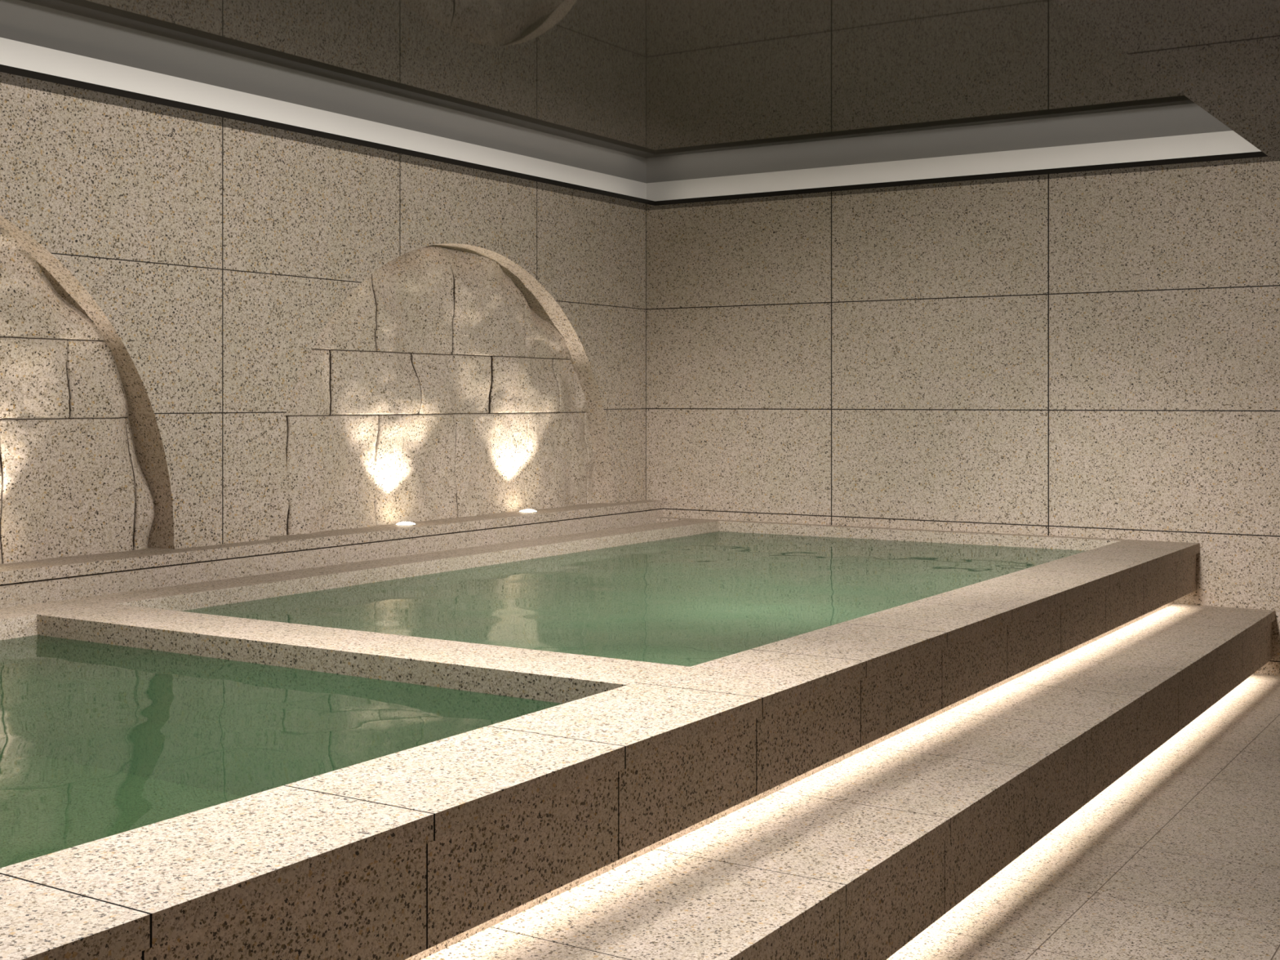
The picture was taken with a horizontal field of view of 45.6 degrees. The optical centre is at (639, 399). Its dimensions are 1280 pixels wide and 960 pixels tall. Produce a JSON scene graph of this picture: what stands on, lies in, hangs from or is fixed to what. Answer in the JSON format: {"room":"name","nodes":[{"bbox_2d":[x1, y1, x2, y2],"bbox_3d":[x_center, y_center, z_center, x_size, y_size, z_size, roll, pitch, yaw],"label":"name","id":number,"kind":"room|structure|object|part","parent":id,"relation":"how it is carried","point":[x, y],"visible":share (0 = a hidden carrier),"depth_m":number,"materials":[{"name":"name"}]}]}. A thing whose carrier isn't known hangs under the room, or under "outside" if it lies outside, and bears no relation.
{"room":"spa","nodes":[
{"label":"spa","id":0,"kind":"room"},
{"bbox_2d":[0,82,646,564],"bbox_3d":[-3.397,0.299,6.332,0.315,3.452,12.375,0,0,32],"label":"wall","id":1,"kind":"structure","parent":0,"point":[211,335],"depth_m":8.34,"materials":[{"name":"stone"}]},
{"bbox_2d":[0,499,664,608],"bbox_3d":[-3.324,0.921,6.285,0.459,0.333,12.375,0,0,32],"label":"stone ledge","id":2,"kind":"object","parent":1,"relation":"attached to","point":[70,577],"visible":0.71,"depth_m":8.15,"materials":[{"name":"beige stone"}]},
{"bbox_2d":[393,521,417,525],"bbox_3d":[-1.410,0.744,9.166,0.150,0.020,0.150,0,0,32],"label":"uplight","id":3,"kind":"object","parent":2,"relation":"on","point":[403,523],"visible":1,"depth_m":9.13,"materials":[{"name":"metal"}]},
{"bbox_2d":[516,509,539,512],"bbox_3d":[-0.750,0.744,10.208,0.150,0.020,0.150,0,0,32],"label":"uplight","id":4,"kind":"object","parent":2,"relation":"on","point":[523,510],"visible":1,"depth_m":10.17,"materials":[{"name":"metal"}]},
{"bbox_2d":[0,37,1260,200],"bbox_3d":[-0.256,-1.538,6.650,4.650,0.188,8.475,0,0,32],"label":"trim","id":5,"kind":"structure","parent":1,"relation":"attached to","point":[13,53],"depth_m":9.56,"materials":[{"name":"white paint"}]},
{"bbox_2d":[0,516,1199,959],"bbox_3d":[-1.573,1.414,5.175,4.005,1.072,12.375,0,0,32],"label":"surround","id":6,"kind":"object","parent":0,"point":[668,723],"visible":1,"depth_m":4.51,"materials":[{"name":"beige stone"}]},
{"bbox_3d":[-1.065,1.053,2.304,0.032,0.234,0.740,0,0,32],"label":"facing panel","id":7,"kind":"part","parent":6,"relation":"part of","materials":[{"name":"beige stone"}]},
{"bbox_2d":[0,635,562,867],"bbox_3d":[-2.615,1.209,3.303,2.876,0.496,5.098,0,0,32],"label":"pool water","id":8,"kind":"object","parent":6,"relation":"in","point":[98,740],"visible":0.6,"depth_m":4.45,"materials":[{"name":"green liquid"}]},
{"bbox_3d":[-0.666,1.053,2.933,0.032,0.234,0.740,0,0,32],"label":"facing panel","id":9,"kind":"part","parent":6,"relation":"part of","materials":[{"name":"beige stone"}]},
{"bbox_3d":[-0.267,1.053,3.563,0.032,0.234,0.740,0,0,32],"label":"facing panel","id":10,"kind":"part","parent":6,"relation":"part of","materials":[{"name":"beige stone"}]},
{"bbox_2d":[181,531,1085,649],"bbox_3d":[0.369,1.170,8.012,2.876,0.438,5.297,0,0,32],"label":"pool water","id":11,"kind":"object","parent":6,"relation":"in","point":[815,592],"visible":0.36,"depth_m":8.30,"materials":[{"name":"green liquid"}]},
{"bbox_3d":[0.132,1.053,4.192,0.032,0.234,0.740,0,0,32],"label":"facing panel","id":12,"kind":"part","parent":6,"relation":"part of","materials":[{"name":"beige stone"}]},
{"bbox_3d":[0.531,1.053,4.821,0.032,0.234,0.740,0,0,32],"label":"facing panel","id":13,"kind":"part","parent":6,"relation":"part of","materials":[{"name":"beige stone"}]},
{"bbox_3d":[0.929,1.053,5.451,0.032,0.234,0.740,0,0,32],"label":"facing panel","id":14,"kind":"part","parent":6,"relation":"part of","materials":[{"name":"beige stone"}]},
{"bbox_3d":[1.328,1.053,6.080,0.032,0.234,0.740,0,0,32],"label":"facing panel","id":15,"kind":"part","parent":6,"relation":"part of","materials":[{"name":"beige stone"}]},
{"bbox_3d":[1.727,1.053,6.710,0.032,0.234,0.740,0,0,32],"label":"facing panel","id":16,"kind":"part","parent":6,"relation":"part of","materials":[{"name":"beige stone"}]},
{"bbox_3d":[2.126,1.053,7.339,0.032,0.234,0.740,0,0,32],"label":"facing panel","id":17,"kind":"part","parent":6,"relation":"part of","materials":[{"name":"beige stone"}]},
{"bbox_3d":[2.525,1.053,7.968,0.032,0.234,0.740,0,0,32],"label":"facing panel","id":18,"kind":"part","parent":6,"relation":"part of","materials":[{"name":"beige stone"}]},
{"bbox_3d":[2.924,1.053,8.598,0.032,0.234,0.740,0,0,32],"label":"facing panel","id":19,"kind":"part","parent":6,"relation":"part of","materials":[{"name":"beige stone"}]},
{"bbox_3d":[3.262,1.053,9.132,0.032,0.234,0.515,0,0,32],"label":"facing panel","id":20,"kind":"part","parent":6,"relation":"part of","materials":[{"name":"beige stone"}]},
{"bbox_2d":[0,0,1279,210],"bbox_3d":[0.854,-1.530,3.638,9.750,0.205,12.375,0,0,32],"label":"ceiling","id":21,"kind":"structure","parent":0,"point":[641,91],"depth_m":7.46,"materials":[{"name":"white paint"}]},
{"bbox_2d":[646,160,1279,675],"bbox_3d":[4.033,0.299,8.949,10.065,3.452,0.001,0,0,32],"label":"wall","id":22,"kind":"structure","parent":0,"point":[1097,356],"depth_m":10.04,"materials":[{"name":"stone"}]},
{"bbox_2d":[886,673,1279,959],"bbox_3d":[2.628,1.685,2.514,5.550,0.075,12.375,0,0,32],"label":"floor","id":23,"kind":"structure","parent":0,"point":[1178,858],"depth_m":5.34,"materials":[{"name":"stone"}]},
{"bbox_2d":[421,603,1275,959],"bbox_3d":[0.237,1.491,4.029,0.585,0.464,12.375,0,0,32],"label":"stone step","id":24,"kind":"structure","parent":23,"relation":"on","point":[855,858],"depth_m":4.68,"materials":[{"name":"beige stone"}]},
{"bbox_3d":[0.307,1.434,3.657,0.032,0.237,0.742,0,0,32],"label":"riser panel","id":25,"kind":"part","parent":24,"relation":"part of","materials":[{"name":"beige stone"}]},
{"bbox_3d":[0.706,1.434,4.286,0.032,0.237,0.742,0,0,32],"label":"riser panel","id":26,"kind":"part","parent":24,"relation":"part of","materials":[{"name":"beige stone"}]},
{"bbox_3d":[1.105,1.434,4.916,0.032,0.237,0.742,0,0,32],"label":"riser panel","id":27,"kind":"part","parent":24,"relation":"part of","materials":[{"name":"beige stone"}]},
{"bbox_3d":[1.504,1.434,5.546,0.032,0.237,0.742,0,0,32],"label":"riser panel","id":28,"kind":"part","parent":24,"relation":"part of","materials":[{"name":"beige stone"}]},
{"bbox_3d":[1.903,1.434,6.176,0.032,0.237,0.742,0,0,32],"label":"riser panel","id":29,"kind":"part","parent":24,"relation":"part of","materials":[{"name":"beige stone"}]},
{"bbox_3d":[2.303,1.434,6.805,0.032,0.237,0.742,0,0,32],"label":"riser panel","id":30,"kind":"part","parent":24,"relation":"part of","materials":[{"name":"beige stone"}]},
{"bbox_3d":[2.701,1.434,7.435,0.032,0.237,0.742,0,0,32],"label":"riser panel","id":31,"kind":"part","parent":24,"relation":"part of","materials":[{"name":"beige stone"}]},
{"bbox_3d":[3.100,1.434,8.065,0.032,0.237,0.742,0,0,32],"label":"riser panel","id":32,"kind":"part","parent":24,"relation":"part of","materials":[{"name":"beige stone"}]},
{"bbox_3d":[3.500,1.434,8.694,0.032,0.237,0.742,0,0,32],"label":"riser panel","id":33,"kind":"part","parent":24,"relation":"part of","materials":[{"name":"beige stone"}]},
{"bbox_3d":[3.734,1.434,9.064,0.032,0.237,0.126,0,0,32],"label":"riser panel","id":34,"kind":"part","parent":24,"relation":"part of","materials":[{"name":"beige stone"}]}
]}

